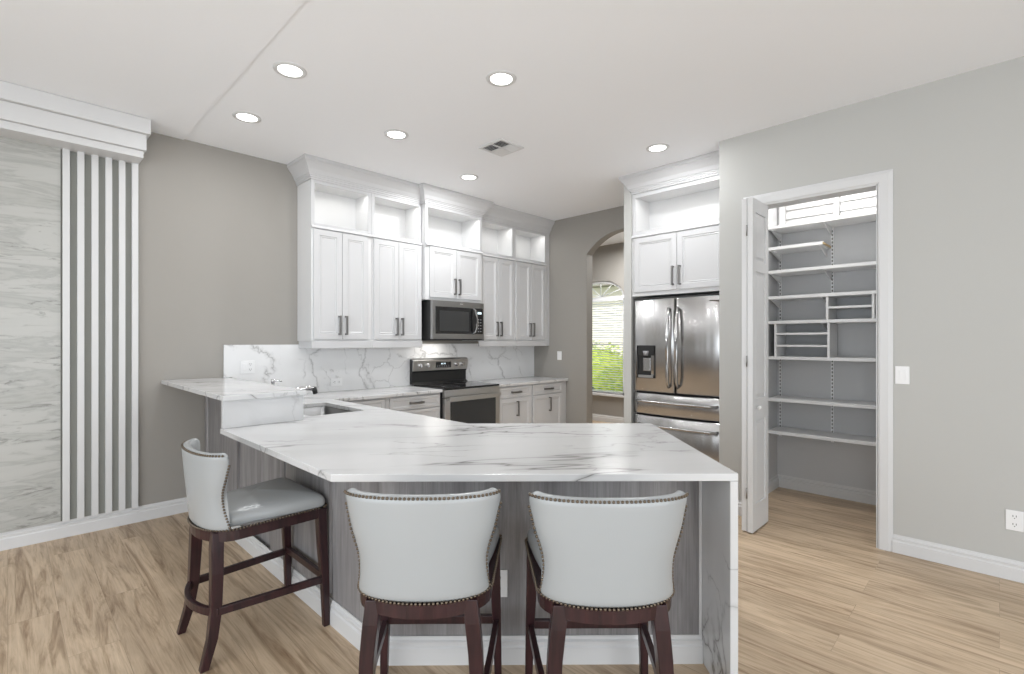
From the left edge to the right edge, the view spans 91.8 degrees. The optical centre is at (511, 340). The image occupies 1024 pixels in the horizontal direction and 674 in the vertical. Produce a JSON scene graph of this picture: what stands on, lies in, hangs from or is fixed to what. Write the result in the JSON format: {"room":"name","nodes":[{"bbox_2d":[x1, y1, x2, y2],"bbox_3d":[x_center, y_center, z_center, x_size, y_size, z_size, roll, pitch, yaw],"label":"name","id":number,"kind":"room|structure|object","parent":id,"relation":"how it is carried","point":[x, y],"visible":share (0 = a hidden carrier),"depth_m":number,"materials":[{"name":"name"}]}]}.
{"room":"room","nodes":[
{"label":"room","id":0,"kind":"room"},
{"bbox_2d":[74,132,522,518],"bbox_3d":[-2.709,-0.128,4.269,0.120,3.118,8.490,0,0,45],"label":"wall","id":1,"kind":"structure","parent":0,"point":[217,227],"depth_m":4.22,"materials":[{"name":"grey paint"}]},
{"bbox_2d":[0,136,60,532],"bbox_3d":[-4.139,-0.045,2.716,0.017,2.708,2.468,0,0,45],"label":"wall panel","id":2,"kind":"object","parent":1,"relation":"attached to","point":[30,173],"visible":1,"depth_m":3.48,"materials":[{"name":"white stone"}]},
{"bbox_2d":[0,80,150,164],"bbox_3d":[-3.874,-1.535,2.801,0.275,0.288,2.962,0,0,45],"label":"crown molding","id":3,"kind":"structure","parent":1,"relation":"attached to","point":[27,114],"depth_m":3.47,"materials":[{"name":"white paint"}]},
{"bbox_2d":[0,497,187,550],"bbox_3d":[-4.086,1.371,2.769,0.018,0.120,4.160,0,0,45],"label":"baseboard","id":4,"kind":"structure","parent":1,"relation":"attached to","point":[58,530],"depth_m":3.70,"materials":[{"name":"white paint"}]},
{"bbox_2d":[61,148,137,521],"bbox_3d":[-3.108,-0.045,3.749,0.039,2.708,0.452,0,0,45],"label":"slatted wall panel","id":5,"kind":"object","parent":1,"relation":"attached to","point":[73,155],"depth_m":3.72,"materials":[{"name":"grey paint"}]},
{"bbox_2d":[297,179,372,347],"bbox_3d":[-1.736,-0.717,4.909,0.366,1.575,0.620,0,0,45],"label":"upper cabinet","id":6,"kind":"object","parent":1,"relation":"attached to","point":[334,235],"visible":1,"depth_m":4.79,"materials":[{"name":"white wood"}]},
{"bbox_2d":[223,344,533,392],"bbox_3d":[-1.106,0.276,5.797,0.021,0.480,4.060,0,0,45],"label":"backsplash","id":7,"kind":"structure","parent":1,"relation":"attached to","point":[358,368],"depth_m":5.26,"materials":[{"name":"white stone"}]},
{"bbox_2d":[240,360,254,373],"bbox_3d":[-2.386,0.236,4.473,0.010,0.120,0.122,0,0,45],"label":"wall outlet","id":8,"kind":"object","parent":7,"relation":"attached to","point":[246,366],"visible":1,"depth_m":4.47,"materials":[{"name":"white plastic"}]},
{"bbox_2d":[331,378,341,385],"bbox_3d":[-1.795,0.423,5.075,0.009,0.076,0.120,0,0,45],"label":"wall outlet","id":9,"kind":"object","parent":7,"relation":"attached to","point":[337,381],"visible":1,"depth_m":5.07,"materials":[{"name":"white plastic"}]},
{"bbox_2d":[371,193,422,347],"bbox_3d":[-1.304,-0.717,5.349,0.366,1.575,0.610,0,0,45],"label":"upper cabinet","id":10,"kind":"object","parent":1,"relation":"attached to","point":[396,245],"visible":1,"depth_m":5.27,"materials":[{"name":"white wood"}]},
{"bbox_2d":[421,204,482,302],"bbox_3d":[-0.771,-0.979,5.840,0.436,1.050,0.833,0,0,45],"label":"upper cabinet","id":11,"kind":"object","parent":1,"relation":"attached to","point":[451,240],"visible":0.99,"depth_m":5.79,"materials":[{"name":"white wood"}]},
{"bbox_2d":[287,153,554,234],"bbox_3d":[-0.712,-1.595,5.783,3.532,0.181,0.413,0,0,-42],"label":"crown molding","id":12,"kind":"structure","parent":11,"relation":"on","point":[305,167],"depth_m":5.29,"materials":[{"name":"white paint"}]},
{"bbox_2d":[422,300,483,339],"bbox_3d":[-0.741,-0.226,5.809,0.518,0.444,0.765,0,0,45],"label":"microwave","id":13,"kind":"object","parent":11,"relation":"attached to","point":[441,320],"visible":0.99,"depth_m":5.60,"materials":[{"name":"silver metal"}]},
{"bbox_2d":[462,219,514,346],"bbox_3d":[-0.282,-0.717,6.388,0.366,1.575,0.628,0,0,45],"label":"upper cabinet","id":14,"kind":"object","parent":1,"relation":"attached to","point":[498,259],"visible":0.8,"depth_m":6.36,"materials":[{"name":"white wood"}]},
{"bbox_2d":[514,227,548,345],"bbox_3d":[0.190,-0.717,6.868,0.366,1.575,0.715,0,0,45],"label":"upper cabinet","id":15,"kind":"object","parent":1,"relation":"attached to","point":[530,264],"depth_m":6.81,"materials":[{"name":"white wood"}]},
{"bbox_2d":[0,0,1023,245],"bbox_3d":[0.508,-1.744,2.656,10.400,0.126,10.700,0,0,45],"label":"ceiling","id":16,"kind":"structure","parent":0,"point":[598,83],"depth_m":3.09,"materials":[{"name":"white paint"}]},
{"bbox_2d":[232,111,260,122],"bbox_3d":[-1.998,-1.683,3.737,0.196,0.007,0.196,0,0,45],"label":"recessed light","id":17,"kind":"object","parent":16,"relation":"in","point":[243,116],"visible":1,"depth_m":3.73,"materials":[{"name":"white paint"}]},
{"bbox_2d":[236,114,256,121],"bbox_3d":[-1.998,-1.684,3.737,0.139,0.004,0.139,0,0,45],"label":"diffuser","id":18,"kind":"object","parent":17,"relation":"attached to","point":[241,117],"depth_m":3.73,"materials":[{"name":"white"}]},
{"bbox_2d":[273,61,306,78],"bbox_3d":[-1.383,-1.683,3.089,0.196,0.007,0.196,0,0,45],"label":"recessed light","id":19,"kind":"object","parent":16,"relation":"in","point":[291,70],"visible":1,"depth_m":3.08,"materials":[{"name":"white paint"}]},
{"bbox_2d":[278,65,301,76],"bbox_3d":[-1.383,-1.684,3.089,0.139,0.004,0.139,0,0,45],"label":"diffuser","id":20,"kind":"object","parent":19,"relation":"attached to","point":[284,70],"depth_m":3.09,"materials":[{"name":"white plastic"}]},
{"bbox_2d":[384,129,408,139],"bbox_3d":[-0.945,-1.683,4.050,0.196,0.007,0.196,0,0,45],"label":"recessed light","id":21,"kind":"object","parent":16,"relation":"in","point":[396,134],"visible":1,"depth_m":4.04,"materials":[{"name":"white paint"}]},
{"bbox_2d":[388,131,404,137],"bbox_3d":[-0.945,-1.684,4.050,0.139,0.004,0.139,0,0,45],"label":"diffuser","id":22,"kind":"object","parent":21,"relation":"attached to","point":[391,134],"depth_m":4.04,"materials":[{"name":"white plastic"}]},
{"bbox_2d":[459,174,477,179],"bbox_3d":[-0.443,-1.683,5.106,0.196,0.007,0.196,0,0,45],"label":"recessed light","id":23,"kind":"object","parent":16,"relation":"in","point":[464,176],"visible":1,"depth_m":5.10,"materials":[{"name":"white paint"}]},
{"bbox_2d":[462,175,475,179],"bbox_3d":[-0.443,-1.684,5.106,0.139,0.004,0.139,0,0,45],"label":"diffuser","id":24,"kind":"object","parent":23,"relation":"attached to","point":[465,177],"depth_m":5.11,"materials":[{"name":"white plastic"}]},
{"bbox_2d":[486,70,515,86],"bbox_3d":[-0.069,-1.683,3.189,0.196,0.007,0.196,0,0,45],"label":"recessed light","id":25,"kind":"object","parent":16,"relation":"in","point":[500,78],"visible":1,"depth_m":3.18,"materials":[{"name":"white paint"}]},
{"bbox_2d":[490,74,511,84],"bbox_3d":[-0.069,-1.684,3.189,0.139,0.004,0.139,0,0,45],"label":"diffuser","id":26,"kind":"object","parent":25,"relation":"attached to","point":[495,79],"depth_m":3.19,"materials":[{"name":"white plastic"}]},
{"bbox_2d":[479,138,523,156],"bbox_3d":[-0.093,-1.679,4.320,0.280,0.013,0.280,0,0,45],"label":"ceiling vent","id":27,"kind":"object","parent":16,"relation":"in","point":[501,147],"visible":1,"depth_m":4.31,"materials":[{"name":"white metal"}]},
{"bbox_2d":[646,143,668,151],"bbox_3d":[1.272,-1.683,4.332,0.196,0.007,0.196,0,0,45],"label":"recessed light","id":28,"kind":"object","parent":16,"relation":"in","point":[659,147],"visible":1,"depth_m":4.31,"materials":[{"name":"white paint"}]},
{"bbox_2d":[649,145,665,150],"bbox_3d":[1.272,-1.684,4.332,0.139,0.004,0.139,0,0,45],"label":"diffuser","id":29,"kind":"object","parent":28,"relation":"attached to","point":[652,147],"depth_m":4.33,"materials":[{"name":"white"}]},
{"bbox_2d":[0,420,1023,673],"bbox_3d":[0.508,1.481,2.656,10.400,0.100,10.700,0,0,45],"label":"floor","id":30,"kind":"structure","parent":0,"point":[817,594],"depth_m":2.63,"materials":[{"name":"brown wood"}]},
{"bbox_2d":[176,438,329,673],"bbox_3d":[-1.298,0.961,2.473,0.530,0.939,0.570,0,0,45],"label":"bar stool","id":31,"kind":"object","parent":30,"relation":"on","point":[213,510],"visible":1,"depth_m":2.32,"materials":[{"name":"grey leather"}]},
{"bbox_2d":[346,398,384,408],"bbox_3d":[-1.627,0.990,4.806,0.666,0.882,0.565,0,0,45],"label":"base cabinet","id":32,"kind":"object","parent":30,"relation":"on","point":[378,402],"visible":0.02,"depth_m":4.71,"materials":[{"name":"grey paint"}]},
{"bbox_2d":[385,393,439,417],"bbox_3d":[-1.195,0.990,5.246,0.666,0.882,0.663,0,0,45],"label":"base cabinet","id":33,"kind":"object","parent":30,"relation":"on","point":[421,404],"visible":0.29,"depth_m":5.06,"materials":[{"name":"grey paint"}]},
{"bbox_2d":[343,488,501,673],"bbox_3d":[-0.300,0.961,1.849,0.530,0.939,0.570,0,0,0],"label":"bar stool","id":34,"kind":"object","parent":30,"relation":"on","point":[433,558],"visible":1,"depth_m":1.60,"materials":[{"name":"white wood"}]},
{"bbox_2d":[205,396,702,665],"bbox_3d":[-0.695,0.892,3.428,3.926,1.078,1.638,0,0,45],"label":"base cabinet","id":35,"kind":"object","parent":30,"relation":"on","point":[410,644],"visible":0.22,"depth_m":2.21,"materials":[{"name":"grey laminate"}]},
{"bbox_2d":[220,386,737,673],"bbox_3d":[-0.551,0.974,3.426,4.137,0.913,2.361,0,0,45],"label":"countertop","id":36,"kind":"structure","parent":35,"relation":"on","point":[367,443],"depth_m":2.23,"materials":[{"name":"white stone"}]},
{"bbox_2d":[161,377,306,428],"bbox_3d":[-2.094,0.419,3.631,1.648,0.194,0.489,0,0,45],"label":"raised bar","id":37,"kind":"object","parent":36,"relation":"on","point":[244,403],"visible":1,"depth_m":3.14,"materials":[{"name":"white stone"}]},
{"bbox_2d":[271,379,281,384],"bbox_3d":[-1.799,0.404,3.775,0.044,0.225,0.084,0,0,45],"label":"soap dispenser","id":38,"kind":"object","parent":36,"relation":"on","point":[273,381],"visible":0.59,"depth_m":3.75,"materials":[{"name":"silver metal"}]},
{"bbox_2d":[296,386,317,393],"bbox_3d":[-1.566,0.426,3.660,0.249,0.181,0.085,0,0,-25],"label":"kitchen faucet","id":39,"kind":"object","parent":36,"relation":"on","point":[313,389],"visible":0.29,"depth_m":3.69,"materials":[{"name":"silver metal"}]},
{"bbox_2d":[304,406,352,415],"bbox_3d":[-1.478,0.653,3.788,0.704,0.212,0.434,0,0,45],"label":"sink","id":40,"kind":"object","parent":36,"relation":"in","point":[319,410],"visible":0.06,"depth_m":4.10,"materials":[{"name":"silver metal"}]},
{"bbox_2d":[500,570,506,596],"bbox_3d":[-0.058,1.078,2.201,0.076,0.120,0.009,0,0,-1],"label":"wall outlet","id":41,"kind":"object","parent":35,"relation":"attached to","point":[503,573],"visible":0.31,"depth_m":2.20,"materials":[{"name":"white plastic"}]},
{"bbox_2d":[410,357,501,423],"bbox_3d":[-0.639,0.818,5.744,0.714,1.225,0.815,0,0,45],"label":"electric range","id":42,"kind":"object","parent":30,"relation":"on","point":[469,402],"visible":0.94,"depth_m":5.69,"materials":[{"name":"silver metal"}]},
{"bbox_2d":[414,381,498,389],"bbox_3d":[-0.635,0.516,5.740,0.565,0.020,0.813,0,0,45],"label":"cooktop","id":43,"kind":"object","parent":42,"relation":"in","point":[444,385],"depth_m":5.69,"materials":[{"name":"black glass"}]},
{"bbox_2d":[499,384,530,422],"bbox_3d":[-0.168,0.990,6.290,0.666,0.882,0.608,0,0,45],"label":"base cabinet","id":44,"kind":"object","parent":30,"relation":"on","point":[515,401],"visible":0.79,"depth_m":6.08,"materials":[{"name":"grey paint"}]},
{"bbox_2d":[472,376,567,386],"bbox_3d":[0.075,0.532,6.550,0.648,0.030,1.330,0,0,45],"label":"countertop","id":45,"kind":"structure","parent":44,"relation":"on","point":[504,382],"depth_m":6.46,"materials":[{"name":"white stone"}]},
{"bbox_2d":[531,381,565,422],"bbox_3d":[0.297,0.990,6.763,0.666,0.882,0.712,0,0,45],"label":"base cabinet","id":46,"kind":"object","parent":30,"relation":"on","point":[548,400],"visible":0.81,"depth_m":6.53,"materials":[{"name":"grey paint"}]},
{"bbox_2d":[524,490,688,673],"bbox_3d":[0.315,0.961,1.817,0.530,0.939,0.570,0,0,0],"label":"bar stool","id":47,"kind":"object","parent":30,"relation":"on","point":[591,562],"visible":1,"depth_m":1.57,"materials":[{"name":"white leather"}]},
{"bbox_2d":[634,293,718,461],"bbox_3d":[1.815,0.490,5.005,0.925,1.842,0.918,0,0,45],"label":"refrigerator","id":48,"kind":"object","parent":30,"relation":"on","point":[676,338],"visible":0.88,"depth_m":4.68,"materials":[{"name":"grey metal"}]},
{"bbox_2d":[534,206,623,422],"bbox_3d":[1.488,-0.128,6.188,3.175,3.118,0.130,0,0,45],"label":"wall","id":49,"kind":"structure","parent":0,"point":[573,241],"depth_m":6.73,"materials":[{"name":"grey paint"}]},
{"bbox_2d":[557,351,561,359],"bbox_3d":[0.659,0.206,6.903,0.076,0.120,0.010,0,0,45],"label":"light switch","id":50,"kind":"object","parent":49,"relation":"attached to","point":[559,353],"visible":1,"depth_m":6.89,"materials":[{"name":"white plastic"}]},
{"bbox_2d":[631,175,718,297],"bbox_3d":[1.878,-0.979,5.061,0.988,1.050,0.926,0,0,45],"label":"upper cabinet","id":51,"kind":"object","parent":49,"relation":"attached to","point":[675,237],"visible":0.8,"depth_m":4.87,"materials":[{"name":"white wood"}]},
{"bbox_2d":[619,151,718,194],"bbox_3d":[1.586,-1.595,4.819,1.107,0.181,0.264,0,0,45],"label":"crown molding","id":52,"kind":"structure","parent":51,"relation":"on","point":[706,165],"depth_m":4.74,"materials":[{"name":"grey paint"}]},
{"bbox_2d":[592,242,623,416],"bbox_3d":[2.496,-0.128,8.029,5.700,3.118,0.150,0,0,45],"label":"wall","id":53,"kind":"structure","parent":0,"point":[607,260],"depth_m":8.70,"materials":[{"name":"grey paint"}]},
{"bbox_2d":[592,281,623,397],"bbox_3d":[1.571,-0.049,8.861,1.115,2.040,0.140,0,0,45],"label":"window","id":54,"kind":"structure","parent":53,"relation":"in","point":[597,282],"depth_m":8.69,"materials":[{"name":"white paint"}]},
{"bbox_2d":[592,298,623,395],"bbox_3d":[1.543,0.101,8.833,0.985,1.679,0.060,0,0,45],"label":"window blind","id":55,"kind":"object","parent":54,"relation":"attached to","point":[608,299],"visible":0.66,"depth_m":8.69,"materials":[{"name":"white plastic"}]},
{"bbox_2d":[592,413,623,422],"bbox_3d":[2.436,1.371,7.969,5.300,0.120,0.018,0,0,45],"label":"baseboard","id":56,"kind":"structure","parent":53,"relation":"attached to","point":[596,417],"depth_m":8.71,"materials":[{"name":"white paint"}]},
{"bbox_2d":[624,185,656,422],"bbox_3d":[1.508,-0.127,5.452,0.085,3.116,0.890,0,0,45],"label":"wall partition","id":57,"kind":"structure","parent":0,"point":[629,390],"depth_m":5.13,"materials":[{"name":"grey paint"}]},
{"bbox_2d":[768,207,875,490],"bbox_3d":[2.844,-0.128,4.026,1.790,3.118,1.050,0,0,45],"label":"wall","id":58,"kind":"structure","parent":0,"point":[840,463],"depth_m":4.61,"materials":[{"name":"grey paint"}]},
{"bbox_2d":[779,234,781,435],"bbox_3d":[2.627,-0.054,4.853,0.022,1.970,0.009,0,0,45],"label":"shelf standard","id":59,"kind":"object","parent":58,"relation":"attached to","point":[780,242],"visible":0.68,"depth_m":4.85,"materials":[{"name":"white metal"}]},
{"bbox_2d":[768,261,875,283],"bbox_3d":[3.050,-0.606,4.229,1.531,0.099,0.308,0,0,45],"label":"shelf","id":60,"kind":"object","parent":59,"relation":"attached to","point":[776,274],"visible":0.49,"depth_m":4.42,"materials":[{"name":"white laminate"}]},
{"bbox_2d":[768,290,875,307],"bbox_3d":[3.050,-0.365,4.229,1.531,0.099,0.308,0,0,45],"label":"shelf","id":61,"kind":"object","parent":59,"relation":"attached to","point":[776,300],"visible":0.41,"depth_m":4.43,"materials":[{"name":"white laminate"}]},
{"bbox_2d":[768,241,830,261],"bbox_3d":[2.666,-0.824,4.607,0.453,0.099,0.308,0,0,45],"label":"shelf","id":62,"kind":"object","parent":58,"relation":"attached to","point":[813,246],"visible":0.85,"depth_m":4.54,"materials":[{"name":"white laminate"}]},
{"bbox_2d":[768,474,875,504],"bbox_3d":[2.823,1.371,4.004,1.529,0.120,0.949,0,0,45],"label":"baseboard","id":63,"kind":"structure","parent":58,"relation":"attached to","point":[866,496],"depth_m":4.59,"materials":[{"name":"white paint"}]},
{"bbox_2d":[768,395,875,408],"bbox_3d":[3.050,0.549,4.229,1.531,0.028,0.308,0,0,45],"label":"shelf","id":64,"kind":"object","parent":58,"relation":"attached to","point":[791,399],"visible":0.36,"depth_m":4.38,"materials":[{"name":"white laminate"}]},
{"bbox_2d":[768,356,875,361],"bbox_3d":[3.050,0.159,4.229,1.531,0.028,0.308,0,0,45],"label":"shelf","id":65,"kind":"object","parent":58,"relation":"attached to","point":[821,358],"visible":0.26,"depth_m":4.33,"materials":[{"name":"white laminate"}]},
{"bbox_2d":[774,323,836,356],"bbox_3d":[2.703,-0.005,4.565,0.444,0.300,0.292,0,0,45],"label":"organizer","id":66,"kind":"object","parent":65,"relation":"on","point":[780,333],"visible":0.96,"depth_m":4.49,"materials":[{"name":"white laminate"}]},
{"bbox_2d":[777,332,826,334],"bbox_3d":[2.703,-0.065,4.566,0.406,0.018,0.290,0,0,45],"label":"cubby shelf","id":67,"kind":"object","parent":66,"relation":"attached to","point":[778,333],"depth_m":4.45,"materials":[{"name":"white laminate"}]},
{"bbox_2d":[777,345,826,346],"bbox_3d":[2.703,0.045,4.566,0.406,0.018,0.290,0,0,45],"label":"cubby shelf","id":68,"kind":"object","parent":66,"relation":"attached to","point":[777,345],"depth_m":4.46,"materials":[{"name":"white laminate"}]},
{"bbox_2d":[768,211,875,240],"bbox_3d":[3.050,-1.020,4.229,1.531,0.099,0.308,0,0,45],"label":"shelf","id":69,"kind":"object","parent":58,"relation":"attached to","point":[864,217],"visible":0.52,"depth_m":4.43,"materials":[{"name":"white laminate"}]},
{"bbox_2d":[768,318,875,329],"bbox_3d":[3.050,-0.136,4.229,1.531,0.099,0.308,0,0,45],"label":"shelf","id":70,"kind":"object","parent":58,"relation":"attached to","point":[869,320],"visible":0.3,"depth_m":4.36,"materials":[{"name":"white laminate"}]},
{"bbox_2d":[826,294,875,319],"bbox_3d":[2.964,-0.286,4.308,0.345,0.200,0.292,0,0,45],"label":"organizer","id":71,"kind":"object","parent":70,"relation":"on","point":[831,307],"visible":0.69,"depth_m":4.31,"materials":[{"name":"white laminate"}]},
{"bbox_2d":[828,305,871,309],"bbox_3d":[2.965,-0.290,4.309,0.307,0.018,0.290,0,0,45],"label":"cubby shelf","id":72,"kind":"object","parent":71,"relation":"attached to","point":[830,307],"depth_m":4.27,"materials":[{"name":"white laminate"}]},
{"bbox_2d":[768,426,875,445],"bbox_3d":[3.050,0.853,4.229,1.531,0.028,0.308,0,0,45],"label":"shelf","id":73,"kind":"object","parent":58,"relation":"attached to","point":[805,433],"visible":0.36,"depth_m":4.40,"materials":[{"name":"white laminate"}]},
{"bbox_2d":[779,191,875,224],"bbox_3d":[3.058,-1.269,4.465,1.176,0.396,0.085,0,0,45],"label":"window","id":74,"kind":"structure","parent":58,"relation":"in","point":[866,201],"depth_m":4.58,"materials":[{"name":"white paint"}]},
{"bbox_2d":[831,227,833,442],"bbox_3d":[2.938,-0.054,4.547,0.022,1.970,0.009,0,0,45],"label":"shelf standard","id":75,"kind":"object","parent":58,"relation":"attached to","point":[832,235],"visible":0.57,"depth_m":4.54,"materials":[{"name":"white metal"}]},
{"bbox_2d":[719,56,1023,561],"bbox_3d":[3.717,-0.128,2.347,5.390,3.118,0.120,0,0,45],"label":"wall","id":76,"kind":"structure","parent":0,"point":[953,146],"depth_m":3.20,"materials":[{"name":"grey paint"}]},
{"bbox_2d":[738,500,741,515],"bbox_3d":[1.819,1.371,4.116,0.198,0.120,0.018,0,0,45],"label":"baseboard","id":77,"kind":"structure","parent":76,"relation":"attached to","point":[739,501],"depth_m":4.06,"materials":[{"name":"white paint"}]},
{"bbox_2d":[742,197,767,532],"bbox_3d":[1.882,0.180,3.791,0.126,2.478,0.364,0,0,45],"label":"door","id":78,"kind":"structure","parent":76,"relation":"in","point":[754,212],"depth_m":3.71,"materials":[{"name":"white paint"}]},
{"bbox_2d":[743,169,892,551],"bbox_3d":[2.281,0.132,3.752,0.979,2.598,0.150,0,0,45],"label":"trim","id":79,"kind":"structure","parent":76,"relation":"attached to","point":[868,182],"depth_m":3.39,"materials":[{"name":"white paint"}]},
{"bbox_2d":[895,366,909,383],"bbox_3d":[2.623,0.231,3.332,0.076,0.120,0.010,0,0,45],"label":"light switch","id":80,"kind":"object","parent":76,"relation":"attached to","point":[902,373],"visible":1,"depth_m":3.33,"materials":[{"name":"white plastic"}]},
{"bbox_2d":[892,534,1023,582],"bbox_3d":[4.040,1.371,1.932,4.088,0.120,0.018,0,0,45],"label":"baseboard","id":81,"kind":"structure","parent":76,"relation":"attached to","point":[1009,569],"depth_m":3.12,"materials":[{"name":"white paint"}]},
{"bbox_2d":[1006,509,1023,531],"bbox_3d":[3.001,1.074,2.961,0.076,0.120,0.009,0,0,45],"label":"wall outlet","id":82,"kind":"object","parent":76,"relation":"attached to","point":[1014,520],"visible":1,"depth_m":2.96,"materials":[{"name":"white plastic"}]},
{"bbox_2d":[1011,514,1018,519],"bbox_3d":[2.999,1.050,2.959,0.034,0.034,0.002,0,0,45],"label":"receptacle","id":83,"kind":"object","parent":82,"relation":"attached to","point":[1013,516],"depth_m":2.96,"materials":[{"name":"grey plastic"}]},
{"bbox_2d":[1011,522,1018,527],"bbox_3d":[2.999,1.098,2.959,0.034,0.034,0.002,0,0,45],"label":"receptacle","id":84,"kind":"object","parent":82,"relation":"attached to","point":[1013,524],"depth_m":2.96,"materials":[{"name":"grey plastic"}]},
{"label":"outside","id":85,"kind":"structure","parent":0,"visible":0},
{"bbox_3d":[6.061,1.616,17.574,28.000,0.130,18.440,0,0,45],"label":"ground","id":86,"kind":"structure","parent":85,"visible":0},
{"bbox_2d":[592,340,622,391],"bbox_3d":[2.325,1.120,13.421,2.600,2.280,2.474,0,0,45],"label":"bush","id":87,"kind":"object","parent":86,"relation":"on","point":[595,346],"visible":0.12,"depth_m":12.55,"materials":[{"name":"green plant"}]},
{"bbox_2d":[592,284,622,355],"bbox_3d":[4.404,-0.399,18.741,16.800,3.900,2.100,0,0,45],"label":"house","id":88,"kind":"structure","parent":86,"relation":"on","point":[604,287],"depth_m":18.84,"materials":[{"name":"beige paint"}]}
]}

